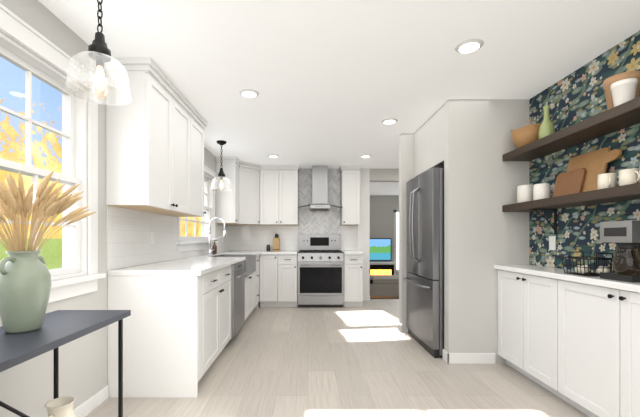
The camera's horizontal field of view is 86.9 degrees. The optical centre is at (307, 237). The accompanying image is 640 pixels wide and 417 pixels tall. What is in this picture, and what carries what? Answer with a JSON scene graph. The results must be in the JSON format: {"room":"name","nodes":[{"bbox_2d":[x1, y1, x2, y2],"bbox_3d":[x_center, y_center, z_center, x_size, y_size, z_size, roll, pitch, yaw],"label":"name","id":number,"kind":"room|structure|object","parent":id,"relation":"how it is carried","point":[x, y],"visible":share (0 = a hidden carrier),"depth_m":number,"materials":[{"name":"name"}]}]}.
{"room":"kitchen","nodes":[
{"label":"kitchen","id":0,"kind":"room"},
{"bbox_2d":[0,0,224,416],"bbox_3d":[-1.505,-0.060,2.265,0.150,2.400,8.030,0,0,0],"label":"wall","id":1,"kind":"structure","parent":0,"point":[26,387],"depth_m":2.04,"materials":[{"name":"paint"}]},
{"bbox_2d":[0,3,105,302],"bbox_3d":[-1.478,-0.356,1.530,0.205,1.423,1.540,0,0,0],"label":"window","id":2,"kind":"structure","parent":1,"relation":"in","point":[77,274],"depth_m":2.08,"materials":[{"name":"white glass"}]},
{"bbox_2d":[73,385,107,416],"bbox_3d":[-1.423,1.093,0.400,0.014,0.095,4.000,0,0,0],"label":"baseboard","id":3,"kind":"structure","parent":1,"relation":"attached to","point":[90,404],"depth_m":2.22,"materials":[{"name":"white wood"}]},
{"bbox_2d":[104,58,195,213],"bbox_3d":[-1.279,-0.746,2.852,0.298,1.024,0.924,0,0,0],"label":"upper cabinet","id":4,"kind":"object","parent":1,"relation":"attached to","point":[156,127],"depth_m":2.41,"materials":[{"name":"white wood"}]},
{"bbox_2d":[107,206,230,269],"bbox_3d":[-1.427,0.000,4.268,0.006,0.460,3.725,0,0,0],"label":"tile backsplash","id":5,"kind":"structure","parent":1,"relation":"attached to","point":[128,237],"depth_m":2.91,"materials":[{"name":"white tile"}]},
{"bbox_2d":[150,232,153,244],"bbox_3d":[-1.421,0.002,3.085,0.006,0.115,0.070,0,0,0],"label":"electrical outlet plate","id":6,"kind":"object","parent":5,"relation":"attached to","point":[151,233],"depth_m":3.06,"materials":[{"name":"white plastic"}]},
{"bbox_2d":[164,114,206,216],"bbox_3d":[-1.279,-0.746,3.439,0.298,1.024,0.492,0,0,0],"label":"upper cabinet","id":7,"kind":"object","parent":1,"relation":"attached to","point":[201,125],"depth_m":3.55,"materials":[{"name":"white wood"}]},
{"bbox_2d":[176,165,217,251],"bbox_3d":[-1.478,-0.416,4.420,0.205,1.143,1.520,0,0,0],"label":"window","id":8,"kind":"structure","parent":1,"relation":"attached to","point":[186,242],"depth_m":4.77,"materials":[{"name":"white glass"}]},
{"bbox_2d":[216,157,239,223],"bbox_3d":[-1.279,-0.746,5.389,0.298,1.024,0.278,0,0,0],"label":"upper cabinet","id":9,"kind":"object","parent":1,"relation":"attached to","point":[227,203],"depth_m":5.25,"materials":[{"name":"white wood"}]},
{"bbox_2d":[86,299,588,416],"bbox_3d":[2.200,1.165,2.275,7.600,0.050,8.050,0,0,0],"label":"floor","id":10,"kind":"structure","parent":0,"point":[368,359],"depth_m":2.72,"materials":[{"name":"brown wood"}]},
{"bbox_2d":[44,396,76,416],"bbox_3d":[-1.040,0.915,1.409,0.204,0.450,0.227,0,0,0],"label":"jug","id":11,"kind":"object","parent":10,"relation":"on","point":[60,407],"visible":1,"depth_m":1.41,"materials":[{"name":"ceramic"}]},
{"bbox_2d":[0,310,130,416],"bbox_3d":[-1.067,0.750,0.920,0.365,0.780,1.540,0,0,0],"label":"console table","id":12,"kind":"object","parent":10,"relation":"on","point":[56,330],"visible":1,"depth_m":1.35,"materials":[{"name":"grey wood"}]},
{"bbox_2d":[0,250,50,333],"bbox_3d":[-1.110,0.205,1.320,0.172,0.308,0.208,0,0,0],"label":"vase","id":13,"kind":"object","parent":12,"relation":"on","point":[25,282],"visible":0.98,"depth_m":1.27,"materials":[{"name":"ceramic"}]},
{"bbox_2d":[0,171,95,251],"bbox_3d":[-1.101,-0.069,1.319,0.470,0.396,0.490,0,0,0],"label":"dried grass","id":14,"kind":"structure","parent":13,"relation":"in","point":[41,208],"depth_m":1.30,"materials":[{"name":"beige plant"}]},
{"bbox_2d":[116,265,230,390],"bbox_3d":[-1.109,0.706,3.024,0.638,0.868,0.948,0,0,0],"label":"base cabinet","id":15,"kind":"object","parent":10,"relation":"on","point":[176,334],"depth_m":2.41,"materials":[{"name":"white wood"}]},
{"bbox_2d":[108,251,260,275],"bbox_3d":[-1.094,0.251,4.266,0.668,0.038,3.723,0,0,0],"label":"countertop","id":16,"kind":"structure","parent":15,"relation":"on","point":[200,265],"depth_m":2.74,"materials":[{"name":"stone"}]},
{"bbox_2d":[212,240,217,253],"bbox_3d":[-1.326,0.130,4.820,0.073,0.203,0.064,0,0,0],"label":"soap bottle","id":17,"kind":"object","parent":16,"relation":"on","point":[214,247],"visible":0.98,"depth_m":4.80,"materials":[{"name":"orange glass"}]},
{"bbox_2d":[208,217,225,254],"bbox_3d":[-1.220,-0.024,4.564,0.241,0.511,0.118,0,0,0],"label":"sink faucet","id":18,"kind":"object","parent":16,"relation":"on","point":[210,239],"visible":1,"depth_m":4.52,"materials":[{"name":"silver metal"}]},
{"bbox_2d":[210,254,255,276],"bbox_3d":[-1.003,0.358,4.530,0.498,0.243,0.756,0,0,0],"label":"farmhouse sink","id":19,"kind":"object","parent":16,"relation":"in","point":[250,264],"visible":0.33,"depth_m":4.60,"materials":[{"name":"silver metal"}]},
{"bbox_2d":[224,261,247,347],"bbox_3d":[-1.061,0.707,3.805,0.679,0.866,0.605,0,0,0],"label":"dishwasher","id":20,"kind":"object","parent":10,"relation":"on","point":[238,272],"visible":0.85,"depth_m":3.69,"materials":[{"name":"silver metal"}]},
{"bbox_2d":[245,271,255,319],"bbox_3d":[-1.109,0.812,4.531,0.638,0.655,0.838,0,0,0],"label":"base cabinet","id":21,"kind":"object","parent":10,"relation":"on","point":[250,281],"depth_m":4.70,"materials":[{"name":"white wood"}]},
{"bbox_2d":[256,255,259,307],"bbox_3d":[-1.109,0.706,5.194,0.638,0.868,0.609,0,0,0],"label":"base cabinet","id":22,"kind":"object","parent":10,"relation":"on","point":[257,257],"depth_m":5.41,"materials":[{"name":"white wood"}]},
{"bbox_2d":[260,255,283,306],"bbox_3d":[-0.608,0.706,5.809,0.360,0.868,0.618,0,0,0],"label":"base cabinet","id":23,"kind":"object","parent":10,"relation":"on","point":[278,280],"depth_m":5.50,"materials":[{"name":"white wood"}]},
{"bbox_2d":[231,251,297,254],"bbox_3d":[-0.710,0.251,5.796,1.076,0.038,0.663,0,0,0],"label":"countertop","id":24,"kind":"structure","parent":23,"relation":"on","point":[262,252],"depth_m":5.47,"materials":[{"name":"stone"}]},
{"bbox_2d":[273,233,279,250],"bbox_3d":[-0.560,0.073,6.005,0.110,0.315,0.180,0,0,0],"label":"knife block","id":25,"kind":"object","parent":24,"relation":"on","point":[276,243],"visible":1,"depth_m":5.97,"materials":[{"name":"brown wood"}]},
{"bbox_2d":[284,254,297,306],"bbox_3d":[-0.361,0.706,5.809,0.378,0.868,0.618,0,0,0],"label":"base cabinet","id":26,"kind":"object","parent":10,"relation":"on","point":[290,261],"depth_m":5.51,"materials":[{"name":"white wood"}]},
{"bbox_2d":[298,235,343,306],"bbox_3d":[0.210,0.540,5.766,0.756,1.200,0.695,0,0,0],"label":"range","id":27,"kind":"object","parent":10,"relation":"on","point":[320,270],"visible":1,"depth_m":5.49,"materials":[{"name":"silver metal"}]},
{"bbox_2d":[343,255,362,306],"bbox_3d":[0.746,0.706,5.809,0.308,0.868,0.618,0,0,0],"label":"base cabinet","id":28,"kind":"object","parent":10,"relation":"on","point":[353,264],"depth_m":5.50,"materials":[{"name":"white wood"}]},
{"bbox_2d":[342,251,362,254],"bbox_3d":[0.746,0.251,5.801,0.308,0.038,0.654,0,0,0],"label":"countertop","id":29,"kind":"structure","parent":28,"relation":"on","point":[345,252],"depth_m":5.47,"materials":[{"name":"stone"}]},
{"bbox_2d":[403,166,443,357],"bbox_3d":[1.553,0.229,3.620,0.910,1.822,0.860,0,0,0],"label":"refrigerator","id":30,"kind":"object","parent":10,"relation":"on","point":[424,279],"visible":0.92,"depth_m":3.33,"materials":[{"name":"silver metal"}]},
{"bbox_2d":[498,270,545,388],"bbox_3d":[1.866,0.711,2.667,0.292,0.860,0.798,0,0,0],"label":"base cabinet","id":31,"kind":"object","parent":10,"relation":"on","point":[521,297],"depth_m":2.70,"materials":[{"name":"white wood"}]},
{"bbox_2d":[546,277,639,416],"bbox_3d":[1.866,0.711,1.863,0.292,0.860,1.053,0,0,0],"label":"base cabinet","id":32,"kind":"object","parent":10,"relation":"on","point":[576,345],"depth_m":2.04,"materials":[{"name":"white wood"}]},
{"bbox_2d":[494,265,639,292],"bbox_3d":[1.851,0.261,1.859,0.322,0.038,2.418,0,0,0],"label":"countertop","id":33,"kind":"structure","parent":32,"relation":"on","point":[550,272],"depth_m":2.24,"materials":[{"name":"stone"}]},
{"bbox_2d":[561,251,612,275],"bbox_3d":[1.835,0.166,2.200,0.205,0.147,0.226,0,0,0],"label":"wire basket","id":34,"kind":"object","parent":33,"relation":"on","point":[588,258],"visible":0.9,"depth_m":2.19,"materials":[{"name":"black metal"}]},
{"bbox_2d":[575,265,589,273],"bbox_3d":[1.792,0.206,2.218,0.043,0.053,0.077,0,0,6],"label":"contents","id":35,"kind":"object","parent":34,"relation":"in","point":[582,269],"depth_m":2.21,"materials":[{"name":"beige ceramic"}]},
{"bbox_2d":[597,266,609,273],"bbox_3d":[1.881,0.206,2.147,0.043,0.053,0.077,0,0,0],"label":"contents","id":36,"kind":"object","parent":34,"relation":"in","point":[599,270],"depth_m":2.15,"materials":[{"name":"beige ceramic"}]},
{"bbox_2d":[600,220,639,282],"bbox_3d":[1.859,0.069,1.919,0.222,0.345,0.212,0,0,0],"label":"coffee maker","id":37,"kind":"object","parent":33,"relation":"on","point":[626,261],"visible":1,"depth_m":1.89,"materials":[{"name":"silver plastic"}]},
{"bbox_2d":[38,0,639,194],"bbox_3d":[2.200,-1.285,4.225,7.600,0.050,11.950,0,0,0],"label":"ceiling","id":38,"kind":"structure","parent":0,"point":[334,83],"depth_m":2.35,"materials":[{"name":"paint"}]},
{"bbox_2d":[65,0,131,105],"bbox_3d":[-0.985,-0.970,1.600,0.272,0.579,0.272,0,0,0],"label":"pendant lamp","id":39,"kind":"object","parent":38,"relation":"hanging from","point":[99,51],"visible":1,"depth_m":1.59,"materials":[{"name":"clear glass"}]},
{"bbox_2d":[211,140,231,191],"bbox_3d":[-1.130,-0.942,4.420,0.272,0.634,0.272,0,0,0],"label":"light","id":40,"kind":"object","parent":38,"relation":"hanging from","point":[221,174],"visible":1,"depth_m":4.40,"materials":[{"name":"clear glass"}]},
{"bbox_2d":[239,89,258,97],"bbox_3d":[-0.510,-1.254,2.940,0.174,0.012,0.174,0,0,-9],"label":"recessed light","id":41,"kind":"object","parent":38,"relation":"in","point":[250,93],"depth_m":2.92,"materials":[{"name":"white"}]},
{"bbox_2d":[381,118,397,123],"bbox_3d":[0.880,-1.254,3.640,0.174,0.012,0.174,0,0,-9],"label":"recessed light","id":42,"kind":"object","parent":38,"relation":"in","point":[390,120],"depth_m":3.62,"materials":[{"name":"white"}]},
{"bbox_2d":[455,38,483,53],"bbox_3d":[1.060,-1.254,2.220,0.174,0.012,0.174,0,0,-9],"label":"recessed light","id":43,"kind":"object","parent":38,"relation":"in","point":[468,46],"depth_m":2.20,"materials":[{"name":"white"}]},
{"bbox_2d":[298,169,398,234],"bbox_3d":[2.285,-0.060,6.205,7.430,2.400,0.150,0,0,0],"label":"wall","id":44,"kind":"structure","parent":0,"point":[384,175],"depth_m":6.13,"materials":[{"name":"paint"}]},
{"bbox_2d":[225,161,259,224],"bbox_3d":[-1.115,-0.744,5.815,0.626,1.028,0.626,0,0,0],"label":"upper cabinet","id":45,"kind":"object","parent":44,"relation":"attached to","point":[249,193],"visible":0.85,"depth_m":5.69,"materials":[{"name":"white wood"}]},
{"bbox_2d":[231,226,297,249],"bbox_3d":[-0.786,0.000,6.127,1.228,0.460,0.006,0,0,0],"label":"tile backsplash","id":46,"kind":"structure","parent":44,"relation":"attached to","point":[242,237],"depth_m":6.12,"materials":[{"name":"white tile"}]},
{"bbox_2d":[260,165,299,224],"bbox_3d":[-0.500,-0.746,5.979,0.656,1.024,0.298,0,0,0],"label":"upper cabinet","id":47,"kind":"object","parent":44,"relation":"attached to","point":[278,194],"depth_m":5.84,"materials":[{"name":"white wood"}]},
{"bbox_2d":[299,168,339,234],"bbox_3d":[0.210,-0.060,6.126,0.756,2.400,0.008,0,0,0],"label":"tile backsplash","id":48,"kind":"structure","parent":44,"relation":"attached to","point":[319,222],"depth_m":6.12,"materials":[{"name":"grey tile"}]},
{"bbox_2d":[298,166,341,210],"bbox_3d":[0.210,-0.874,5.870,0.756,0.768,0.500,0,0,0],"label":"range hood","id":49,"kind":"object","parent":48,"relation":"attached to","point":[319,188],"visible":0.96,"depth_m":5.87,"materials":[{"name":"silver metal"}]},
{"bbox_2d":[340,226,357,249],"bbox_3d":[0.748,0.000,6.127,0.313,0.460,0.006,0,0,0],"label":"tile backsplash","id":50,"kind":"structure","parent":44,"relation":"attached to","point":[349,234],"depth_m":6.12,"materials":[{"name":"white tile"}]},
{"bbox_2d":[340,165,359,224],"bbox_3d":[0.746,-0.746,5.979,0.308,1.024,0.298,0,0,0],"label":"upper cabinet","id":51,"kind":"object","parent":44,"relation":"attached to","point":[349,174],"depth_m":5.83,"materials":[{"name":"white wood"}]},
{"bbox_2d":[358,168,369,300],"bbox_3d":[1.012,-0.060,6.199,0.213,2.400,0.182,0,0,0],"label":"door frame","id":52,"kind":"structure","parent":44,"relation":"attached to","point":[364,236],"depth_m":6.11,"materials":[{"name":"white paint"}]},
{"bbox_2d":[370,297,398,298],"bbox_3d":[3.450,1.525,8.250,5.100,0.050,3.900,0,0,0],"label":"floor","id":53,"kind":"structure","parent":0,"point":[384,297],"depth_m":8.44,"materials":[{"name":"brown wood"}]},
{"bbox_2d":[370,262,395,274],"bbox_3d":[1.975,1.100,9.791,1.050,0.800,0.413,0,0,0],"label":"media console","id":54,"kind":"object","parent":53,"relation":"on","point":[382,268],"visible":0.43,"depth_m":9.59,"materials":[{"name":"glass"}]},
{"bbox_2d":[370,275,398,296],"bbox_3d":[2.350,1.200,8.350,2.100,0.600,0.900,0,0,0],"label":"sofa","id":55,"kind":"object","parent":53,"relation":"on","point":[384,285],"visible":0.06,"depth_m":7.90,"materials":[{"name":"fabric"}]},
{"bbox_2d":[370,195,398,274],"bbox_3d":[3.450,0.145,10.100,5.100,2.810,0.200,0,0,0],"label":"wall","id":56,"kind":"structure","parent":0,"point":[383,208],"depth_m":10.00,"materials":[{"name":"paint"}]},
{"bbox_2d":[370,238,390,260],"bbox_3d":[2.040,0.340,9.967,0.840,0.660,0.058,0,0,0],"label":"tv","id":57,"kind":"object","parent":56,"relation":"attached to","point":[380,249],"visible":0.64,"depth_m":9.94,"materials":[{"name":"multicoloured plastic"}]},
{"bbox_2d":[394,210,398,271],"bbox_3d":[3.060,0.090,9.993,1.020,1.840,0.010,0,0,0],"label":"living room window","id":58,"kind":"structure","parent":56,"relation":"in","point":[396,236],"depth_m":10.00,"materials":[{"name":"white"}]},
{"bbox_2d":[399,133,413,332],"bbox_3d":[3.565,-0.060,4.130,4.870,2.400,0.120,0,0,0],"label":"wall","id":59,"kind":"structure","parent":0,"point":[406,157],"depth_m":4.07,"materials":[{"name":"paint"}]},
{"bbox_2d":[414,104,443,176],"bbox_3d":[1.650,-0.995,3.620,0.740,0.530,0.900,0,0,0],"label":"soffit","id":60,"kind":"structure","parent":0,"point":[429,143],"depth_m":3.52,"materials":[{"name":"paint"}]},
{"bbox_2d":[444,99,528,362],"bbox_3d":[1.650,-0.060,3.120,0.740,2.400,0.100,0,0,0],"label":"wall","id":61,"kind":"structure","parent":0,"point":[484,234],"depth_m":3.07,"materials":[{"name":"paint"}]},
{"bbox_2d":[446,351,495,363],"bbox_3d":[1.483,1.093,3.063,0.434,0.095,0.014,0,0,0],"label":"baseboard","id":62,"kind":"structure","parent":61,"relation":"attached to","point":[451,358],"depth_m":3.06,"materials":[{"name":"white wood"}]},
{"bbox_3d":[2.095,-0.060,1.160,0.150,2.400,5.820,0,0,0],"label":"wall","id":63,"kind":"structure","parent":0,"visible":0},
{"bbox_2d":[529,30,639,272],"bbox_3d":[2.017,-0.060,0.735,0.006,2.400,4.670,0,0,0],"label":"wallpaper","id":64,"kind":"object","parent":63,"relation":"attached to","point":[575,96],"visible":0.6,"depth_m":2.49},
{"bbox_2d":[549,236,555,249],"bbox_3d":[2.008,0.042,2.775,0.008,0.115,0.070,0,0,0],"label":"electrical outlet plate","id":65,"kind":"object","parent":64,"relation":"attached to","point":[552,242],"depth_m":2.77,"materials":[{"name":"white plastic"}]},
{"bbox_2d":[502,183,639,233],"bbox_3d":[1.889,-0.163,1.833,0.247,0.265,2.466,0,0,0],"label":"shelf","id":66,"kind":"object","parent":64,"relation":"attached to","point":[617,193],"visible":1,"depth_m":2.25,"materials":[{"name":"brown wood"}]},
{"bbox_2d":[517,185,533,202],"bbox_3d":[1.890,-0.376,2.930,0.130,0.160,0.129,0,0,0],"label":"canister","id":67,"kind":"object","parent":66,"relation":"on","point":[524,193],"visible":0.75,"depth_m":2.88,"materials":[{"name":"white ceramic"}]},
{"bbox_2d":[533,183,550,199],"bbox_3d":[1.890,-0.366,2.730,0.116,0.140,0.115,0,0,0],"label":"canister","id":68,"kind":"object","parent":66,"relation":"on","point":[541,190],"visible":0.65,"depth_m":2.69,"materials":[{"name":"white ceramic"}]},
{"bbox_2d":[552,168,585,196],"bbox_3d":[1.927,-0.396,2.500,0.060,0.200,0.260,0,0,0],"label":"cutting board","id":69,"kind":"object","parent":66,"relation":"on","point":[568,182],"visible":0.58,"depth_m":2.48,"materials":[{"name":"brown wood"}]},
{"bbox_2d":[567,147,621,191],"bbox_3d":[1.964,-0.451,2.355,0.087,0.310,0.430,0,0,0],"label":"cutting board","id":70,"kind":"object","parent":66,"relation":"on","point":[594,164],"visible":0.58,"depth_m":2.32,"materials":[{"name":"brown wood"}]},
{"bbox_2d":[597,173,616,189],"bbox_3d":[1.860,-0.346,2.088,0.090,0.100,0.113,0,0,0],"label":"mug","id":71,"kind":"object","parent":66,"relation":"on","point":[606,180],"visible":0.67,"depth_m":2.07,"materials":[{"name":"beige ceramic"}]},
{"bbox_2d":[619,168,639,185],"bbox_3d":[1.870,-0.346,1.948,0.090,0.100,0.122,0,0,0],"label":"mug","id":72,"kind":"object","parent":66,"relation":"on","point":[629,176],"visible":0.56,"depth_m":1.93,"materials":[{"name":"beige ceramic"}]},
{"bbox_2d":[502,96,639,160],"bbox_3d":[1.889,-0.725,1.833,0.247,0.060,2.466,0,0,0],"label":"shelf","id":73,"kind":"object","parent":64,"relation":"attached to","point":[619,117],"visible":1,"depth_m":2.25,"materials":[{"name":"brown wood"}]},
{"bbox_2d":[511,123,541,147],"bbox_3d":[1.885,-0.850,2.880,0.268,0.188,0.268,0,0,0],"label":"bowl","id":74,"kind":"object","parent":73,"relation":"on","point":[524,135],"visible":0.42,"depth_m":2.80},
{"bbox_2d":[538,105,554,138],"bbox_3d":[1.880,-0.896,2.660,0.110,0.280,0.110,0,0,0],"label":"bottle","id":75,"kind":"object","parent":73,"relation":"on","point":[546,128],"visible":0.75,"depth_m":2.64,"materials":[{"name":"ceramic"}]},
{"bbox_2d":[603,71,639,109],"bbox_3d":[1.920,-0.866,2.060,0.180,0.220,0.178,0,0,0],"label":"terracotta pot","id":76,"kind":"object","parent":73,"relation":"on","point":[608,82],"visible":0.31,"depth_m":2.02,"materials":[{"name":"orange ceramic"}]},
{"bbox_2d":[611,78,637,106],"bbox_3d":[1.825,-0.826,1.950,0.117,0.140,0.115,0,0,0],"label":"pot","id":77,"kind":"object","parent":73,"relation":"on","point":[623,91],"visible":0.75,"depth_m":1.91,"materials":[{"name":"white ceramic"}]},
{"label":"outside","id":78,"kind":"structure","parent":0,"visible":0},
{"bbox_2d":[0,57,200,268],"bbox_3d":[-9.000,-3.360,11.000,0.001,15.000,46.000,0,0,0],"label":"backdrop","id":79,"kind":"structure","parent":78,"point":[36,110],"depth_m":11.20,"materials":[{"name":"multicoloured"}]}
]}

